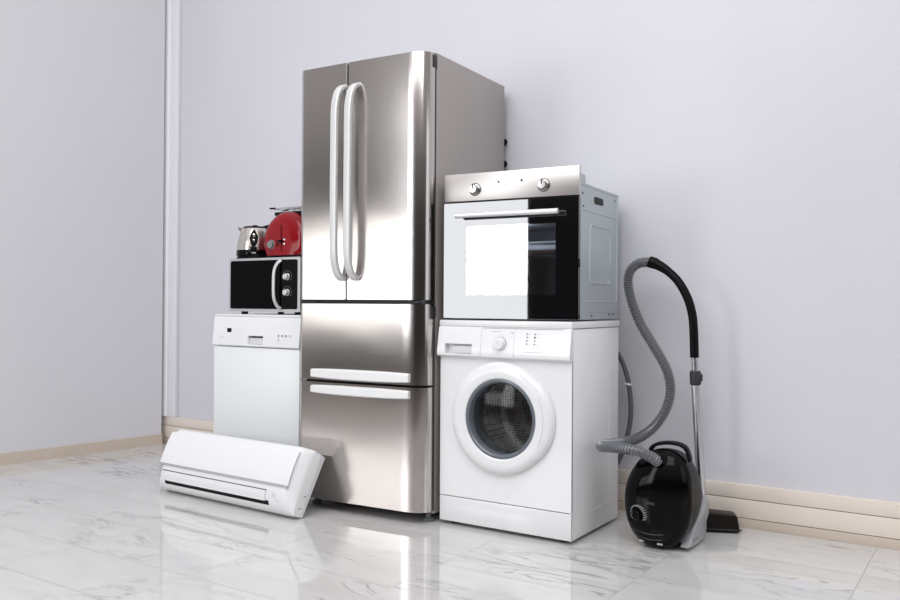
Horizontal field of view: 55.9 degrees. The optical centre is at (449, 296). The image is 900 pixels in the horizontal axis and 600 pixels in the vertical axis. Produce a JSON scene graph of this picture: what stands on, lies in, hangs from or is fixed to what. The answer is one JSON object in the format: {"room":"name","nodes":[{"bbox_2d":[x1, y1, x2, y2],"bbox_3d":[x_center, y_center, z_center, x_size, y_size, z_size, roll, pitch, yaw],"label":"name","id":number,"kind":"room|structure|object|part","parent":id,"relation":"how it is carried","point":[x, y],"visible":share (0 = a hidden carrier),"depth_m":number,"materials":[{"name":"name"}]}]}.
{"room":"empty room with appliances","nodes":[
{"label":"empty room with appliances","id":0,"kind":"room"},
{"bbox_2d":[0,0,164,452],"bbox_3d":[-2.956,-0.716,4.323,0.120,3.300,3.203,0,-1,41],"label":"wall","id":1,"kind":"structure","parent":0,"point":[82,81],"depth_m":5.08,"materials":[{"name":"grey paint"}]},
{"bbox_2d":[0,434,161,465],"bbox_3d":[-2.917,0.900,4.266,0.012,0.066,3.203,0,-1,41],"label":"baseboard","id":2,"kind":"structure","parent":1,"relation":"attached to","point":[8,458],"depth_m":5.05,"materials":[{"name":"beige wood"}]},
{"bbox_2d":[0,443,899,599],"bbox_3d":[-0.238,0.967,2.653,11.700,0.060,3.300,0,-1,33],"label":"floor","id":3,"kind":"structure","parent":0,"point":[102,525],"depth_m":3.08,"materials":[{"name":"stone"}]},
{"bbox_2d":[159,430,324,517],"bbox_3d":[-0.984,0.795,3.902,0.931,0.291,0.209,0,-1,36],"label":"air conditioner","id":4,"kind":"object","parent":3,"relation":"on","point":[276,478],"visible":1,"depth_m":3.77,"materials":[{"name":"white plastic"}]},
{"bbox_2d":[165,479,268,504],"bbox_3d":[-1.068,0.881,3.841,0.723,0.019,0.006,0,-1,36],"label":"outlet","id":5,"kind":"object","parent":4,"relation":"attached to","point":[266,502],"depth_m":3.82,"materials":[{"name":"white plastic"}]},
{"bbox_3d":[-1.018,0.727,3.860,0.882,0.138,0.073,0,-1,36],"label":"panel","id":6,"kind":"part","parent":4,"relation":"part of","materials":[{"name":"white plastic"}]},
{"bbox_2d":[212,313,303,446],"bbox_3d":[-0.799,0.519,4.435,0.609,0.858,0.610,0,-1,34],"label":"dishwasher","id":7,"kind":"object","parent":3,"relation":"on","point":[257,378],"visible":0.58,"depth_m":4.18,"materials":[{"name":"white metal"}]},
{"bbox_3d":[-0.959,0.173,4.198,0.609,0.148,0.032,0,-1,34],"label":"control panel","id":8,"kind":"part","parent":7,"relation":"part of","materials":[{"name":"white plastic"}]},
{"bbox_3d":[-0.950,0.218,4.199,0.104,0.030,0.012,0,-1,34],"label":"recess plate","id":9,"kind":"part","parent":7,"relation":"part of","materials":[{"name":"white plastic"}]},
{"bbox_2d":[216,313,300,317],"bbox_3d":[-0.791,0.096,4.445,0.608,0.012,0.592,0,-1,34],"label":"countertop","id":10,"kind":"structure","parent":7,"relation":"on","point":[291,315],"depth_m":4.23,"materials":[{"name":"white plastic"}]},
{"bbox_2d":[229,257,300,314],"bbox_3d":[-0.836,-0.051,4.352,0.492,0.281,0.391,0,-1,33],"label":"microwave oven","id":11,"kind":"object","parent":7,"relation":"on","point":[255,284],"visible":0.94,"depth_m":4.21,"materials":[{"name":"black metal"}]},
{"bbox_2d":[236,225,268,258],"bbox_3d":[-1.011,-0.285,4.417,0.199,0.186,0.190,0,0,19],"label":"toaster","id":12,"kind":"object","parent":11,"relation":"on","point":[250,244],"visible":0.58,"depth_m":4.34,"materials":[{"name":"silver metal"}]},
{"bbox_2d":[250,246,256,250],"bbox_3d":[-1.001,-0.245,4.326,0.033,0.025,0.005,0,0,-9],"label":"switch","id":13,"kind":"object","parent":12,"relation":"attached to","point":[252,248],"depth_m":4.32,"materials":[{"name":"black plastic"}]},
{"bbox_3d":[-1.015,-0.364,4.420,0.125,0.020,0.125,0,0,-9],"label":"lid","id":14,"kind":"part","parent":12,"relation":"part of","materials":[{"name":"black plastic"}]},
{"bbox_3d":[-0.981,-0.061,4.256,0.330,0.242,0.014,0,-1,33],"label":"door","id":15,"kind":"part","parent":11,"relation":"part of","materials":[{"name":"black glass"}]},
{"bbox_3d":[-0.845,-0.060,4.143,0.049,0.252,0.013,0,0,-6],"label":"door handle","id":16,"kind":"part","parent":11,"relation":"part of","materials":[{"name":"silver metal"}]},
{"bbox_2d":[264,206,300,257],"bbox_3d":[-0.786,-0.320,4.240,0.292,0.256,0.198,0,-1,33],"label":"toaster","id":17,"kind":"object","parent":11,"relation":"on","point":[282,238],"visible":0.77,"depth_m":4.17,"materials":[{"name":"red metal"}]},
{"bbox_3d":[-0.797,-0.022,4.115,0.034,0.034,0.020,0,-1,33],"label":"knob","id":18,"kind":"part","parent":11,"relation":"part of","materials":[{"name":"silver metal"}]},
{"bbox_3d":[-0.788,-0.061,4.130,0.131,0.242,0.014,0,-1,33],"label":"control panel","id":19,"kind":"part","parent":11,"relation":"part of","materials":[{"name":"black plastic"}]},
{"bbox_2d":[300,51,506,521],"bbox_3d":[-0.226,-0.040,3.955,0.693,1.974,0.814,0,-1,30],"label":"refrigerator","id":20,"kind":"object","parent":3,"relation":"on","point":[381,136],"visible":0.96,"depth_m":3.62,"materials":[{"name":"grey metal"}]},
{"bbox_3d":[-0.554,-0.505,3.803,0.280,1.034,0.078,0,-1,30],"label":"door","id":21,"kind":"part","parent":20,"relation":"part of","materials":[{"name":"silver metal"}]},
{"bbox_3d":[-0.484,-0.498,3.684,0.037,0.858,0.074,0,-1,40],"label":"door handle","id":22,"kind":"part","parent":20,"relation":"part of","materials":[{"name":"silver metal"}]},
{"bbox_3d":[-0.421,-0.498,3.647,0.037,0.858,0.074,0,-1,40],"label":"door handle","id":23,"kind":"part","parent":20,"relation":"part of","materials":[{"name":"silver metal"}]},
{"bbox_3d":[-0.394,0.408,3.647,0.518,0.040,0.031,0,-1,30],"label":"drawer handle","id":24,"kind":"part","parent":20,"relation":"part of","materials":[{"name":"white metal"}]},
{"bbox_3d":[-0.394,0.338,3.648,0.518,0.044,0.031,0,-1,30],"label":"drawer handle","id":25,"kind":"part","parent":20,"relation":"part of","materials":[{"name":"white metal"}]},
{"bbox_3d":[-0.379,0.021,3.698,0.665,0.018,0.066,0,-1,30],"label":"hinge rail","id":26,"kind":"part","parent":20,"relation":"part of","materials":[{"name":"grey plastic"}]},
{"bbox_3d":[-0.386,0.636,3.690,0.687,0.517,0.078,0,-1,30],"label":"drawer","id":27,"kind":"part","parent":20,"relation":"part of","materials":[{"name":"silver metal"}]},
{"bbox_3d":[-0.383,0.199,3.694,0.687,0.337,0.078,0,-1,30],"label":"drawer","id":28,"kind":"part","parent":20,"relation":"part of","materials":[{"name":"silver metal"}]},
{"bbox_3d":[-0.255,-0.504,3.627,0.400,1.034,0.078,0,-1,30],"label":"door","id":29,"kind":"part","parent":20,"relation":"part of","materials":[{"name":"silver metal"}]},
{"bbox_2d":[437,319,632,541],"bbox_3d":[0.367,0.523,3.599,0.639,0.850,0.607,0,-1,33],"label":"washing machine","id":30,"kind":"object","parent":3,"relation":"on","point":[526,405],"visible":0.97,"depth_m":3.37,"materials":[{"name":"white metal"}]},
{"bbox_3d":[0.053,0.216,3.492,0.106,0.032,0.011,0,-1,33],"label":"drawer pull","id":31,"kind":"part","parent":30,"relation":"part of","materials":[{"name":"white plastic"}]},
{"bbox_3d":[0.203,0.483,3.375,0.466,0.452,0.032,0,-1,33],"label":"porthole door","id":32,"kind":"part","parent":30,"relation":"part of","materials":[{"name":"white plastic"}]},
{"bbox_3d":[0.209,0.184,3.388,0.605,0.124,0.034,0,-1,33],"label":"control panel","id":33,"kind":"part","parent":30,"relation":"part of","materials":[{"name":"white plastic"}]},
{"bbox_3d":[0.211,0.878,3.390,0.600,0.102,0.013,0,-1,33],"label":"kick panel","id":34,"kind":"part","parent":30,"relation":"part of","materials":[{"name":"white ceramic"}]},
{"bbox_3d":[0.214,0.535,3.393,0.600,0.578,0.012,0,-1,33],"label":"panel","id":35,"kind":"part","parent":30,"relation":"part of","materials":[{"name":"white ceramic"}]},
{"bbox_2d":[440,319,618,328],"bbox_3d":[0.340,0.111,3.587,0.606,0.026,0.477,0,-1,33],"label":"washing machine top","id":36,"kind":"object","parent":30,"relation":"on","point":[512,323],"depth_m":3.41,"materials":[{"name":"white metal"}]},
{"bbox_2d":[444,165,618,319],"bbox_3d":[0.356,-0.207,3.635,0.596,0.600,0.602,0,-1,29],"label":"oven","id":37,"kind":"object","parent":30,"relation":"on","point":[537,243],"visible":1,"depth_m":3.49,"materials":[{"name":"silver metal"}]},
{"bbox_3d":[0.098,-0.442,3.484,0.046,0.046,0.026,0,-1,29],"label":"control knob","id":38,"kind":"part","parent":37,"relation":"part of","materials":[{"name":"silver metal"}]},
{"bbox_3d":[0.220,-0.332,3.380,0.450,0.021,0.021,0,-1,29],"label":"door handle","id":39,"kind":"part","parent":37,"relation":"part of","materials":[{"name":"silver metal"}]},
{"bbox_2d":[469,241,555,246],"bbox_3d":[0.347,-0.217,3.605,0.412,0.007,0.376,0,-1,29],"label":"wire shelf","id":40,"kind":"object","parent":37,"relation":"attached to","point":[471,243],"depth_m":3.52,"materials":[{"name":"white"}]},
{"bbox_3d":[0.240,-0.150,3.425,0.595,0.477,0.020,0,-1,29],"label":"oven door","id":41,"kind":"part","parent":37,"relation":"part of","materials":[{"name":"black glass"}]},
{"bbox_3d":[0.244,-0.453,3.429,0.596,0.114,0.022,0,-1,29],"label":"control panel","id":42,"kind":"part","parent":37,"relation":"part of","materials":[{"name":"silver metal"}]},
{"bbox_3d":[0.364,-0.442,3.337,0.046,0.046,0.026,0,-1,29],"label":"control knob","id":43,"kind":"part","parent":37,"relation":"part of","materials":[{"name":"silver metal"}]},
{"bbox_2d":[596,256,741,548],"bbox_3d":[0.860,0.389,3.360,0.474,1.120,0.573,0,-1,33],"label":"vacuum cleaner","id":44,"kind":"object","parent":3,"relation":"on","point":[667,503],"visible":1,"depth_m":3.21,"materials":[{"name":"black plastic"}]},
{"bbox_3d":[0.700,0.816,3.179,0.020,0.042,0.042,1,-1,-32],"label":"dial knob","id":45,"kind":"part","parent":44,"relation":"part of","materials":[{"name":"black plastic"}]},
{"bbox_2d":[655,452,667,465],"bbox_3d":[0.782,0.610,3.168,0.060,0.062,0.056,0,-1,33],"label":"socket","id":46,"kind":"object","parent":44,"relation":"attached to","point":[661,458],"depth_m":3.14,"materials":[{"name":"black plastic"}]},
{"bbox_3d":[0.829,0.582,3.211,0.175,0.076,0.039,0,-1,33],"label":"carry handle","id":47,"kind":"part","parent":44,"relation":"part of","materials":[{"name":"black plastic"}]},
{"bbox_3d":[0.942,0.853,3.237,0.050,0.180,0.237,0,-1,33],"label":"panel","id":48,"kind":"part","parent":44,"relation":"part of","materials":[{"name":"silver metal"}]},
{"bbox_2d":[178,0,899,501],"bbox_3d":[1.521,-0.696,3.423,9.600,3.300,0.120,0,-1,33],"label":"wall","id":49,"kind":"structure","parent":0,"point":[750,149],"depth_m":3.65,"materials":[{"name":"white paint"}]},
{"bbox_2d":[161,0,181,416],"bbox_3d":[-1.812,-0.788,5.508,0.138,3.124,0.038,0,-1,33],"label":"trim","id":50,"kind":"structure","parent":49,"relation":"attached to","point":[173,8],"depth_m":5.49,"materials":[{"name":"white paint"}]},
{"bbox_2d":[161,416,899,549],"bbox_3d":[1.556,0.865,3.295,9.400,0.176,0.025,0,-1,33],"label":"baseboard","id":51,"kind":"structure","parent":49,"relation":"attached to","point":[848,519],"depth_m":3.39,"materials":[{"name":"beige painted wood"}]}
]}

